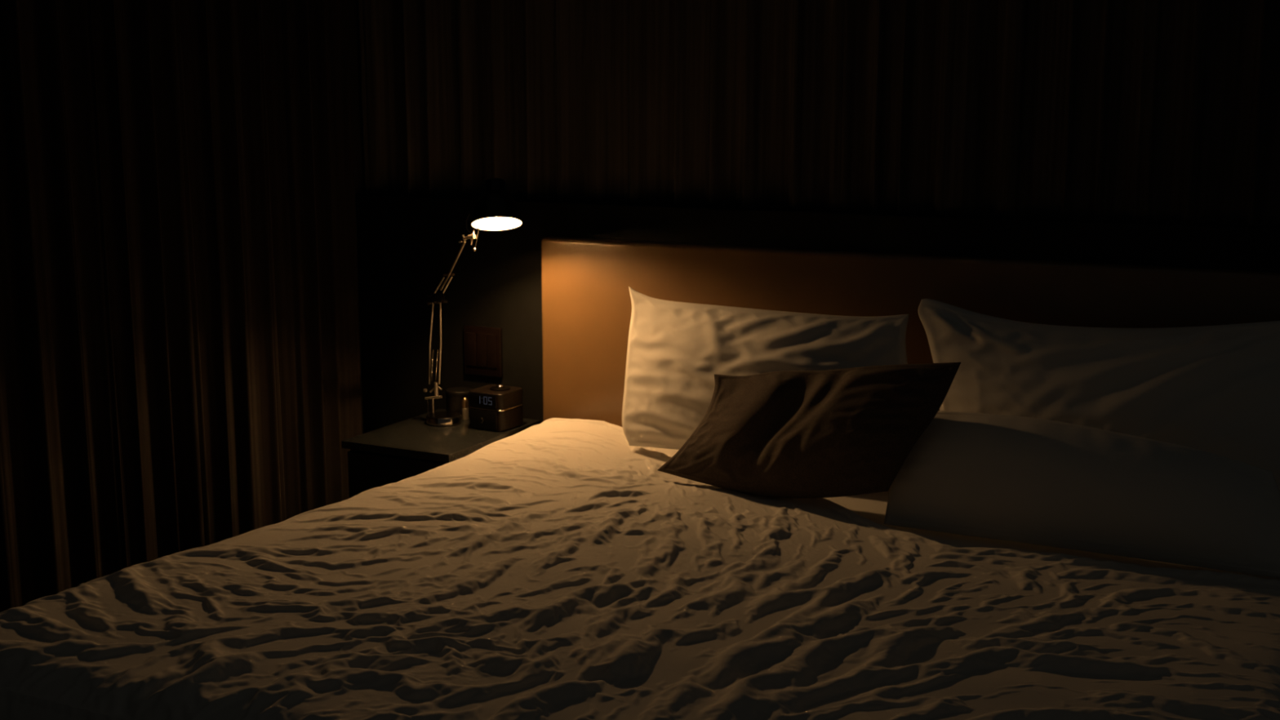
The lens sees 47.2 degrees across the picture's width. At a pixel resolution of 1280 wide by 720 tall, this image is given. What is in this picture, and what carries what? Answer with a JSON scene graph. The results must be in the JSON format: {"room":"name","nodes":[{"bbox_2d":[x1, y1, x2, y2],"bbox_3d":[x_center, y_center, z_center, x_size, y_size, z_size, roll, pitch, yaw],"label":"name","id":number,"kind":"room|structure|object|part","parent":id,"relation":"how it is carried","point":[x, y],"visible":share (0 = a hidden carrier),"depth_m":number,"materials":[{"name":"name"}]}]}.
{"room":"bedroom","nodes":[
{"label":"bedroom","id":0,"kind":"room"},
{"bbox_2d":[347,0,365,433],"bbox_3d":[-2.098,-0.266,2.430,0.120,2.700,5.480,5,11,26],"label":"wall","id":1,"kind":"structure","parent":0,"point":[353,19],"depth_m":4.61,"materials":[{"name":"paint"}]},
{"bbox_2d":[0,0,363,612],"bbox_3d":[-1.703,-0.326,2.958,0.069,2.608,3.573,5,11,26],"label":"curtain","id":2,"kind":"object","parent":1,"relation":"hanging from","point":[180,361],"visible":0.83,"depth_m":3.88,"materials":[{"name":"brown fabric"}]},
{"bbox_3d":[0.100,1.288,1.564,5.020,0.050,5.460,5,11,26],"label":"floor","id":3,"kind":"structure","parent":0,"visible":0},
{"bbox_2d":[341,408,540,497],"bbox_3d":[-0.578,0.477,4.369,0.370,0.550,0.493,5,11,26],"label":"nightstand","id":4,"kind":"object","parent":3,"relation":"on","point":[397,451],"visible":0.2,"depth_m":4.17,"materials":[{"name":"black paint"}]},
{"bbox_3d":[-0.681,0.381,4.146,0.346,0.218,0.020,5,11,26],"label":"drawer","id":5,"kind":"part","parent":4,"relation":"part of","materials":[{"name":"black wood"}]},
{"bbox_2d":[445,386,473,418],"bbox_3d":[-0.552,0.132,4.491,0.087,0.086,0.087,5,11,26],"label":"lidded canister","id":6,"kind":"object","parent":4,"relation":"on","point":[455,396],"visible":0.65,"depth_m":4.45,"materials":[{"name":"black plastic"}]},
{"bbox_3d":[-0.552,0.097,4.485,0.087,0.013,0.087,5,11,26],"label":"lid","id":7,"kind":"part","parent":6,"relation":"part of","materials":[{"name":"black plastic"}]},
{"bbox_2d":[462,397,468,419],"bbox_3d":[-0.533,0.143,4.458,0.022,0.077,0.022,5,11,26],"label":"bottle","id":8,"kind":"object","parent":4,"relation":"on","point":[464,402],"visible":1,"depth_m":4.45,"materials":[{"name":"glass"}]},
{"bbox_2d":[423,177,522,426],"bbox_3d":[-0.493,-0.157,4.243,0.142,0.744,0.404,-10,14,-43],"label":"desk lamp","id":9,"kind":"object","parent":4,"relation":"on","point":[495,210],"visible":1,"depth_m":4.17,"materials":[{"name":"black metal"}]},
{"bbox_3d":[-0.632,0.144,4.426,0.029,0.064,0.011,5,11,26],"label":"pivot post","id":10,"kind":"part","parent":9,"relation":"part of","materials":[{"name":"silver metal"}]},
{"bbox_3d":[-0.626,-0.050,4.388,0.028,0.250,0.006,5,11,26],"label":"arm","id":11,"kind":"part","parent":9,"relation":"part of","materials":[{"name":"silver metal"}]},
{"bbox_3d":[-0.602,-0.172,4.354,0.060,0.018,0.022,5,11,26],"label":"elbow knob","id":12,"kind":"part","parent":9,"relation":"part of","materials":[{"name":"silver metal"}]},
{"bbox_3d":[-0.596,-0.221,4.341,0.040,0.053,0.005,5,11,26],"label":"link arm","id":13,"kind":"part","parent":9,"relation":"part of","materials":[{"name":"silver metal"}]},
{"bbox_3d":[-0.598,-0.049,4.374,0.018,0.248,0.006,5,11,26],"label":"arm","id":14,"kind":"part","parent":9,"relation":"part of","materials":[{"name":"silver metal"}]},
{"bbox_3d":[-0.569,-0.222,4.327,0.037,0.052,0.005,5,11,26],"label":"link arm","id":15,"kind":"part","parent":9,"relation":"part of","materials":[{"name":"silver metal"}]},
{"bbox_3d":[-0.545,-0.272,4.251,0.010,0.163,0.184,-6,12,-31],"label":"arm","id":16,"kind":"part","parent":9,"relation":"part of","materials":[{"name":"silver metal"}]},
{"bbox_3d":[-0.485,-0.383,4.165,0.014,0.063,0.057,-3,11,-17],"label":"cord","id":17,"kind":"part","parent":9,"relation":"part of","materials":[{"name":"silver metal"}]},
{"bbox_3d":[-0.465,-0.340,4.144,0.023,0.068,0.012,5,11,26],"label":"head handle","id":18,"kind":"part","parent":9,"relation":"part of","materials":[{"name":"silver metal"}]},
{"bbox_3d":[-0.401,-0.432,4.098,0.142,0.152,0.142,5,11,26],"label":"lamp shade","id":19,"kind":"part","parent":9,"relation":"part of","materials":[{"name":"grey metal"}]},
{"bbox_2d":[469,383,523,431],"bbox_3d":[-0.429,0.135,4.351,0.128,0.130,0.132,5,11,26],"label":"alarm clock","id":20,"kind":"object","parent":4,"relation":"on","point":[495,407],"visible":1,"depth_m":4.31,"materials":[{"name":"brown wood"}]},
{"bbox_3d":[-0.461,0.175,4.310,0.097,0.056,0.006,6,12,29],"label":"panel","id":21,"kind":"part","parent":20,"relation":"part of","materials":[{"name":"black plastic"}]},
{"bbox_2d":[541,236,1279,426],"bbox_3d":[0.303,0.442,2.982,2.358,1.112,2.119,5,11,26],"label":"headboard","id":22,"kind":"object","parent":3,"relation":"on","point":[587,304],"visible":0.29,"depth_m":3.90,"materials":[{"name":"brown wood"}]},
{"bbox_2d":[0,417,1279,719],"bbox_3d":[0.160,0.710,2.993,2.283,0.654,2.115,5,11,26],"label":"duvet","id":23,"kind":"object","parent":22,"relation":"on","point":[548,570],"visible":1,"depth_m":2.65,"materials":[{"name":"white fabric"}]},
{"bbox_2d":[622,286,909,449],"bbox_3d":[0.322,0.048,3.816,0.896,0.408,0.233,5,11,26],"label":"pillow","id":24,"kind":"object","parent":23,"relation":"on","point":[675,351],"visible":0.63,"depth_m":3.84,"materials":[{"name":"white fabric"}]},
{"bbox_2d":[657,362,960,497],"bbox_3d":[0.386,0.151,3.490,0.726,0.356,0.190,8,13,38],"label":"cushion","id":25,"kind":"object","parent":23,"relation":"on","point":[845,432],"visible":1,"depth_m":3.42,"materials":[{"name":"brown fabric"}]},
{"bbox_2d":[641,446,1279,580],"bbox_3d":[0.190,0.569,3.027,2.080,0.244,2.056,5,11,26],"label":"mattress","id":26,"kind":"object","parent":22,"relation":"on","point":[872,506],"visible":0.02,"depth_m":3.27,"materials":[{"name":"white fabric"}]},
{"bbox_2d":[884,410,1279,577],"bbox_3d":[0.971,0.278,3.183,0.875,0.256,0.178,5,11,26],"label":"pillow","id":27,"kind":"object","parent":26,"relation":"on","point":[1020,479],"visible":0.98,"depth_m":3.13,"materials":[{"name":"white fabric"}]},
{"bbox_2d":[918,298,1279,490],"bbox_3d":[1.087,0.121,3.402,0.971,0.477,0.231,5,11,26],"label":"pillow","id":28,"kind":"object","parent":26,"relation":"on","point":[1215,389],"visible":0.59,"depth_m":3.34,"materials":[{"name":"white fabric"}]},
{"bbox_3d":[1.323,-0.493,3.689,5.020,2.700,0.100,5,11,26],"label":"wall","id":29,"kind":"structure","parent":0,"visible":0},
{"bbox_2d":[463,324,502,377],"bbox_3d":[-0.484,-0.026,4.503,0.135,0.153,0.016,5,11,26],"label":"switch panel","id":30,"kind":"object","parent":29,"relation":"attached to","point":[482,345],"visible":1,"depth_m":4.50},
{"bbox_2d":[355,193,1279,433],"bbox_3d":[1.318,0.261,3.702,4.920,1.212,0.120,5,11,26],"label":"headboard panel","id":31,"kind":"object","parent":29,"relation":"attached to","point":[406,244],"depth_m":4.39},
{"bbox_2d":[358,0,1279,226],"bbox_3d":[1.278,-1.030,3.476,4.820,1.407,0.065,5,11,26],"label":"curtain","id":32,"kind":"object","parent":29,"relation":"hanging from","point":[1168,111],"visible":0.99,"depth_m":3.93,"materials":[{"name":"grey fabric"}]}
]}

